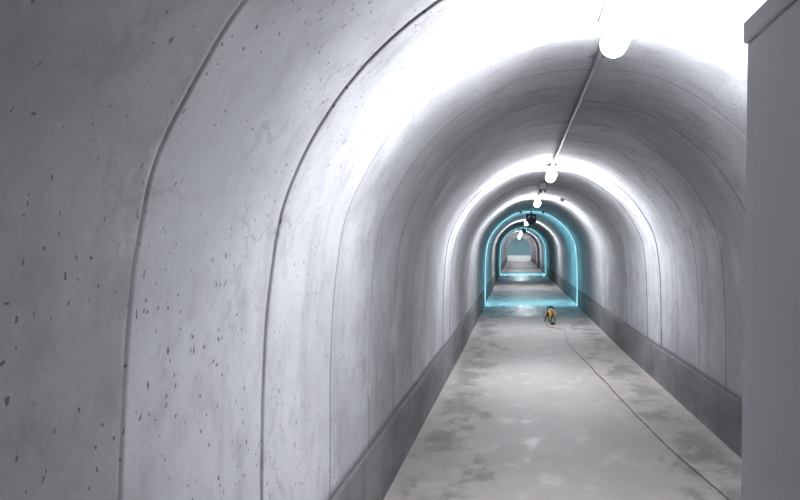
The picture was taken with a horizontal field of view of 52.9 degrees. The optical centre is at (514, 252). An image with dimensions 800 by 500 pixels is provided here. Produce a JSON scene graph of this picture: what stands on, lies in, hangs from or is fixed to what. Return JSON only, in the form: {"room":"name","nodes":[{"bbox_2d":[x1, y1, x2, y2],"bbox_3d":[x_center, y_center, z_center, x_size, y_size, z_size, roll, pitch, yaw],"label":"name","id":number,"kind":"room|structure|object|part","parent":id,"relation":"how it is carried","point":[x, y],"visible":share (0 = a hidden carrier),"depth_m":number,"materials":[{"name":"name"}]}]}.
{"room":"underground passage","nodes":[
{"label":"underground passage","id":0,"kind":"room"},
{"bbox_2d":[0,0,508,499],"bbox_3d":[-0.783,0.282,42.000,0.213,2.637,94.000,0,0,0],"label":"wall","id":1,"kind":"structure","parent":0,"point":[205,294],"depth_m":1.96,"materials":[{"name":"concrete"}]},
{"bbox_2d":[328,291,484,499],"bbox_3d":[-0.873,1.333,8.620,0.040,0.574,27.240,0,0,0],"label":"baseboard","id":2,"kind":"structure","parent":1,"relation":"attached to","point":[372,475],"depth_m":6.00,"materials":[{"name":"concrete"}]},
{"bbox_2d":[489,258,506,295],"bbox_3d":[-0.873,1.000,57.800,0.041,0.951,62.400,0,0,0],"label":"baseboard","id":3,"kind":"structure","parent":1,"relation":"attached to","point":[495,277],"depth_m":34.60,"materials":[{"name":"concrete"}]},
{"bbox_2d":[102,0,766,242],"bbox_3d":[0.451,-1.061,42.000,2.296,1.294,94.000,0,0,0],"label":"ceiling","id":4,"kind":"structure","parent":0,"point":[465,104],"depth_m":4.12,"materials":[{"name":"concrete"}]},
{"bbox_2d":[499,227,546,274],"bbox_3d":[0.452,-0.082,44.630,2.692,2.708,0.140,0,0,0],"label":"trim","id":5,"kind":"structure","parent":4,"relation":"attached to","point":[519,227],"depth_m":44.56,"materials":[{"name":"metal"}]},
{"bbox_2d":[500,228,545,255],"bbox_3d":[0.452,-0.068,44.634,2.636,2.680,0.180,0,0,0],"label":"light strip","id":6,"kind":"object","parent":5,"relation":"attached to","point":[517,228],"visible":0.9,"depth_m":44.55,"materials":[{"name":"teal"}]},
{"bbox_2d":[484,210,577,305],"bbox_3d":[0.452,0.148,22.230,2.692,2.708,0.140,0,0,0],"label":"trim","id":7,"kind":"structure","parent":4,"relation":"attached to","point":[528,210],"depth_m":22.16,"materials":[{"name":"metal"}]},
{"bbox_2d":[485,211,577,305],"bbox_3d":[0.452,0.162,22.228,2.636,2.680,0.168,0,0,0],"label":"light strip","id":8,"kind":"object","parent":7,"relation":"attached to","point":[523,211],"visible":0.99,"depth_m":22.14,"materials":[{"name":"teal plastic"}]},
{"bbox_2d":[526,210,536,224],"bbox_3d":[0.452,-0.978,21.954,0.290,0.400,0.192,0,0,0],"label":"box","id":9,"kind":"object","parent":4,"relation":"hanging from","point":[531,219],"visible":0.94,"depth_m":21.87,"materials":[{"name":"black plastic"}]},
{"bbox_2d":[534,197,540,206],"bbox_3d":[0.452,-1.021,16.000,0.132,0.186,0.510,0,0,0],"label":"ceiling lamp","id":10,"kind":"object","parent":4,"relation":"attached to","point":[537,203],"visible":0.99,"depth_m":15.79,"materials":[{"name":"white glass"}]},
{"bbox_3d":[0.452,-0.988,16.000,0.120,0.120,0.456,0,0,0],"label":"glass globe","id":11,"kind":"part","parent":10,"relation":"part of","materials":[{"name":"white glass"}]},
{"bbox_2d":[545,164,556,181],"bbox_3d":[0.452,-0.989,9.900,0.132,0.186,0.510,0,0,0],"label":"ceiling lamp","id":12,"kind":"object","parent":4,"relation":"attached to","point":[551,175],"visible":0.98,"depth_m":9.69,"materials":[{"name":"white glass"}]},
{"bbox_3d":[0.452,-1.063,9.900,0.132,0.038,0.510,0,0,0],"label":"plate","id":13,"kind":"part","parent":12,"relation":"part of","materials":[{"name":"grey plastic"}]},
{"bbox_3d":[0.452,-0.956,9.900,0.120,0.120,0.456,0,0,0],"label":"glass globe","id":14,"kind":"part","parent":12,"relation":"part of","materials":[{"name":"white glass"}]},
{"bbox_2d":[551,46,605,166],"bbox_3d":[0.452,-1.054,6.665,0.092,0.043,5.750,0,0,0],"label":"conduit","id":15,"kind":"object","parent":4,"relation":"attached to","point":[599,56],"visible":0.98,"depth_m":5.29,"materials":[{"name":"metal"}]},
{"bbox_2d":[598,0,638,57],"bbox_3d":[0.452,-0.989,3.450,0.132,0.186,0.510,0,0,0],"label":"ceiling lamp","id":16,"kind":"object","parent":4,"relation":"attached to","point":[619,19],"visible":1,"depth_m":3.31,"materials":[{"name":"white glass"}]},
{"bbox_3d":[0.452,-1.063,3.450,0.132,0.038,0.510,0,0,0],"label":"plate","id":17,"kind":"part","parent":16,"relation":"part of","materials":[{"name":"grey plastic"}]},
{"bbox_3d":[0.452,-1.063,12.865,0.092,0.061,5.250,0,0,0],"label":"conduit","id":18,"kind":"object","parent":4,"relation":"attached to","visible":0},
{"bbox_2d":[539,182,546,192],"bbox_3d":[0.412,-0.961,11.696,0.110,0.149,0.108,0,0,0],"label":"junction box","id":19,"kind":"object","parent":18,"relation":"attached to","point":[542,185],"visible":1,"depth_m":11.64,"materials":[{"name":"black plastic"}]},
{"bbox_2d":[507,237,530,255],"bbox_3d":[0.452,-0.355,89.080,2.758,2.766,0.200,0,0,0],"label":"wall","id":20,"kind":"structure","parent":0,"point":[516,246],"depth_m":88.99,"materials":[{"name":"paint"}]},
{"bbox_2d":[383,261,740,499],"bbox_3d":[0.452,1.294,42.000,2.680,0.623,94.000,0,0,0],"label":"floor","id":21,"kind":"structure","parent":0,"point":[519,414],"depth_m":7.32,"materials":[{"name":"grey concrete"}]},
{"bbox_2d":[507,255,530,260],"bbox_3d":[0.452,0.663,87.825,2.580,0.670,0.250,0,0,0],"label":"barrier","id":22,"kind":"object","parent":21,"relation":"on","point":[509,257],"visible":1,"depth_m":87.69,"materials":[{"name":"paint"}]},
{"bbox_2d":[544,306,555,321],"bbox_3d":[0.790,1.378,17.760,0.204,0.357,0.198,0,0,-38],"label":"cable reel","id":23,"kind":"object","parent":21,"relation":"on","point":[549,313],"visible":1,"depth_m":17.72,"materials":[{"name":"yellow plastic"}]},
{"bbox_2d":[546,323,729,499],"bbox_3d":[1.095,1.571,9.954,0.312,0.057,15.012,0,0,-2],"label":"extension cord","id":24,"kind":"object","parent":21,"relation":"on","point":[546,323],"visible":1,"depth_m":6.78,"materials":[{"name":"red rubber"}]},
{"bbox_2d":[741,0,799,499],"bbox_3d":[0.726,0.608,1.010,0.738,1.984,0.626,0,0,0],"label":"tall cabinet","id":25,"kind":"object","parent":21,"relation":"on","point":[770,458],"visible":1,"depth_m":1.17,"materials":[{"name":"grey metal"}]},
{"bbox_3d":[0.738,-0.366,1.022,0.714,0.036,0.601,0,0,0],"label":"lid","id":26,"kind":"part","parent":25,"relation":"part of","materials":[{"name":"grey metal"}]},
{"bbox_2d":[529,192,745,397],"bbox_3d":[1.687,0.281,42.000,0.213,2.637,94.000,0,0,0],"label":"wall","id":27,"kind":"structure","parent":0,"point":[676,277],"depth_m":8.51,"materials":[{"name":"concrete"}]},
{"bbox_2d":[531,258,567,295],"bbox_3d":[1.777,1.001,57.800,0.040,0.950,62.400,0,0,0],"label":"baseboard","id":28,"kind":"structure","parent":27,"relation":"attached to","point":[560,282],"depth_m":35.17,"materials":[{"name":"concrete"}]},
{"bbox_2d":[578,290,741,457],"bbox_3d":[1.777,1.333,8.620,0.041,0.574,27.240,0,0,0],"label":"baseboard","id":29,"kind":"structure","parent":27,"relation":"attached to","point":[718,408],"depth_m":8.39,"materials":[{"name":"concrete"}]}
]}

